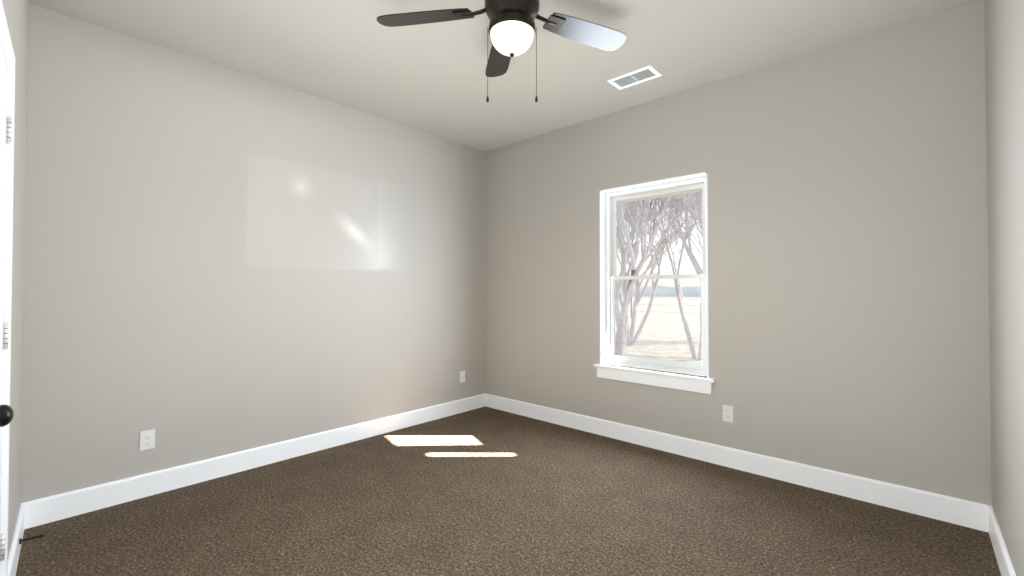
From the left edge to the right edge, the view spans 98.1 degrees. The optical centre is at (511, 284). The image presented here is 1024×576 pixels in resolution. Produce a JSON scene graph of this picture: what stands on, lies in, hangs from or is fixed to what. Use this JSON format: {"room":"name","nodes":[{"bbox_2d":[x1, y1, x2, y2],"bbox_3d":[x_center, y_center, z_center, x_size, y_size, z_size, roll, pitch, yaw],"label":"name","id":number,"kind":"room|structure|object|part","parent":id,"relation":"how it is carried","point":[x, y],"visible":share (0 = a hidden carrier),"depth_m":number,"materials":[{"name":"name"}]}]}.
{"room":"empty bedroom","nodes":[
{"label":"empty bedroom","id":0,"kind":"room"},
{"bbox_2d":[2,0,28,556],"bbox_3d":[-1.220,-0.127,0.902,3.896,2.740,0.307,-1,-1,42],"label":"wall","id":1,"kind":"structure","parent":0,"point":[16,13],"depth_m":2.02,"materials":[{"name":"grey paint"}]},
{"bbox_2d":[0,47,6,461],"bbox_3d":[-1.561,0.228,1.301,0.759,2.017,0.071,-1,-1,42],"label":"door","id":2,"kind":"structure","parent":1,"relation":"in","point":[3,77],"depth_m":1.52,"materials":[{"name":"white wood"}]},
{"bbox_2d":[0,405,13,426],"bbox_3d":[-1.302,0.331,1.113,0.066,0.066,0.072,-1,-1,42],"label":"door knob","id":3,"kind":"object","parent":2,"relation":"attached to","point":[6,414],"depth_m":1.11,"materials":[{"name":"black metal"}]},
{"bbox_2d":[0,115,11,561],"bbox_3d":[-1.805,0.187,1.581,0.036,1.590,0.015,-1,-1,42],"label":"closet door hinges","id":4,"kind":"object","parent":1,"relation":"attached to","point":[8,136],"visible":1,"depth_m":1.58,"materials":[{"name":"silver metal"}]},
{"bbox_2d":[0,0,14,575],"bbox_3d":[-1.583,0.197,1.276,0.903,2.102,0.176,-1,-1,42],"label":"door frame","id":5,"kind":"structure","parent":1,"relation":"attached to","point":[6,43],"depth_m":1.60,"materials":[{"name":"white wood"}]},
{"bbox_2d":[7,501,30,575],"bbox_3d":[-2.187,1.190,1.953,0.915,0.135,0.059,-1,-1,42],"label":"baseboard","id":6,"kind":"structure","parent":1,"relation":"attached to","point":[24,516],"depth_m":2.06,"materials":[{"name":"white wood"}]},
{"bbox_2d":[19,533,43,543],"bbox_3d":[-2.246,1.184,2.077,0.026,0.025,0.081,-1,-1,42],"label":"door stop","id":7,"kind":"object","parent":6,"relation":"attached to","point":[21,540],"visible":1,"depth_m":2.07,"materials":[{"name":"black metal"}]},
{"bbox_2d":[21,4,485,502],"bbox_3d":[-1.586,-0.092,3.441,0.120,2.740,4.050,-1,-1,42],"label":"wall","id":8,"kind":"structure","parent":0,"point":[220,260],"depth_m":2.94,"materials":[{"name":"paint"}]},
{"bbox_2d":[140,429,154,450],"bbox_3d":[-2.191,0.932,2.669,0.008,0.114,0.070,-1,-1,42],"label":"outlet","id":9,"kind":"object","parent":8,"relation":"attached to","point":[147,439],"visible":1,"depth_m":2.67,"materials":[{"name":"white plastic"}]},
{"bbox_2d":[31,393,486,527],"bbox_3d":[-1.419,1.212,3.506,0.015,0.135,3.301,-1,-1,42],"label":"baseboard","id":10,"kind":"structure","parent":8,"relation":"attached to","point":[57,507],"depth_m":2.94,"materials":[{"name":"white wood"}]},
{"bbox_2d":[460,371,464,382],"bbox_3d":[-0.502,0.933,4.515,0.013,0.114,0.070,-1,-1,42],"label":"outlet plate","id":11,"kind":"object","parent":8,"relation":"attached to","point":[462,376],"visible":1,"depth_m":4.51,"materials":[{"name":"white plastic"}]},
{"bbox_2d":[28,0,981,150],"bbox_3d":[-0.175,-1.530,2.172,3.940,0.100,4.050,-1,-1,42],"label":"ceiling","id":12,"kind":"structure","parent":0,"point":[431,78],"depth_m":2.74,"materials":[{"name":"grey paint"}]},
{"bbox_2d":[376,0,626,101],"bbox_3d":[0.030,-1.175,2.098,1.269,0.612,1.311,-1,-1,42],"label":"ceiling fan","id":13,"kind":"object","parent":12,"relation":"hanging from","point":[511,30],"visible":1,"depth_m":2.17,"materials":[{"name":"brown metal"}]},
{"bbox_3d":[0.000,-1.162,2.136,0.212,0.100,0.212,-1,-1,42],"label":"globe","id":14,"kind":"part","parent":13,"relation":"part of"},
{"bbox_2d":[607,65,661,89],"bbox_3d":[0.864,-1.460,3.139,0.325,0.012,0.185,-1,-1,42],"label":"ceiling vent","id":15,"kind":"object","parent":12,"relation":"in","point":[638,76],"visible":1,"depth_m":3.12,"materials":[{"name":"white metal"}]},
{"bbox_2d":[16,406,1000,575],"bbox_3d":[-0.175,1.310,2.133,3.940,0.100,4.050,-1,-1,42],"label":"floor","id":16,"kind":"structure","parent":0,"point":[485,491],"depth_m":2.36,"materials":[{"name":"brown carpet"}]},
{"bbox_2d":[485,0,991,505],"bbox_3d":[1.136,-0.090,3.589,3.700,2.740,0.160,-1,-1,42],"label":"wall","id":17,"kind":"structure","parent":0,"point":[847,264],"depth_m":2.81,"materials":[{"name":"grey paint"}]},
{"bbox_2d":[597,171,711,393],"bbox_3d":[1.136,-0.016,3.573,0.944,1.611,0.172,-1,-1,42],"label":"window","id":18,"kind":"structure","parent":17,"relation":"in","point":[609,198],"depth_m":3.62,"materials":[{"name":"white"}]},
{"bbox_3d":[1.084,0.745,3.505,0.944,0.088,0.017,-1,-1,42],"label":"window sill apron","id":19,"kind":"part","parent":18,"relation":"part of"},
{"bbox_2d":[594,363,714,382],"bbox_3d":[1.123,0.689,3.548,0.990,0.025,0.162,-1,-1,42],"label":"stool","id":20,"kind":"object","parent":17,"relation":"attached to","point":[689,376],"visible":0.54,"depth_m":3.47,"materials":[{"name":"white wood"}]},
{"bbox_2d":[617,188,701,203],"bbox_3d":[2.519,-1.274,4.008,9.200,0.120,2.300,-1,-1,42],"label":"porch roof","id":21,"kind":"structure","parent":17,"relation":"attached to","point":[668,194],"depth_m":5.96,"materials":[{"name":"white"}]},
{"bbox_2d":[723,405,733,422],"bbox_3d":[1.515,0.904,3.115,0.070,0.114,0.008,-1,-1,42],"label":"outlet","id":22,"kind":"object","parent":17,"relation":"attached to","point":[727,413],"visible":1,"depth_m":3.11,"materials":[{"name":"white plastic"}]},
{"bbox_2d":[487,394,978,529],"bbox_3d":[1.077,1.212,3.506,3.700,0.135,0.014,-1,-1,42],"label":"baseboard","id":23,"kind":"structure","parent":17,"relation":"attached to","point":[945,508],"depth_m":2.91,"materials":[{"name":"white wood"}]},
{"bbox_2d":[984,0,1023,575],"bbox_3d":[1.235,-0.128,0.865,0.120,2.740,4.050,-1,-1,42],"label":"wall","id":24,"kind":"structure","parent":0,"point":[1004,49],"depth_m":1.81,"materials":[{"name":"grey paint"}]},
{"bbox_2d":[979,503,1015,575],"bbox_3d":[1.196,1.175,0.916,0.030,0.135,3.600,-1,-1,42],"label":"baseboard","id":25,"kind":"structure","parent":24,"relation":"attached to","point":[988,522],"depth_m":2.06,"materials":[{"name":"white wood"}]},
{"label":"outside","id":26,"kind":"structure","parent":0,"visible":0},
{"bbox_2d":[615,296,701,363],"bbox_3d":[86.306,3.071,99.571,300.000,0.200,256.490,-1,-1,42],"label":"ground","id":27,"kind":"structure","parent":26,"point":[663,330],"depth_m":18.28,"materials":[{"name":"beige plant"}]},
{"bbox_2d":[623,296,691,317],"bbox_3d":[8.487,1.276,24.769,58.030,1.300,0.060,-1,-1,42],"label":"fence","id":28,"kind":"object","parent":27,"relation":"on","point":[645,304],"depth_m":25.71,"materials":[{"name":"grey wood"}]},
{"bbox_2d":[615,191,701,359],"bbox_3d":[4.429,-2.154,12.624,8.582,7.976,11.408,-1,-1,42],"label":"trees","id":29,"kind":"object","parent":27,"relation":"on","point":[627,283],"depth_m":10.17,"materials":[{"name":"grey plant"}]},
{"bbox_2d":[621,285,700,296],"bbox_3d":[78.383,0.951,90.923,280.000,3.797,11.987,-1,-1,42],"label":"treeline","id":30,"kind":"object","parent":27,"relation":"on","point":[687,292],"depth_m":127.17,"materials":[{"name":"grey plant"}]}
]}

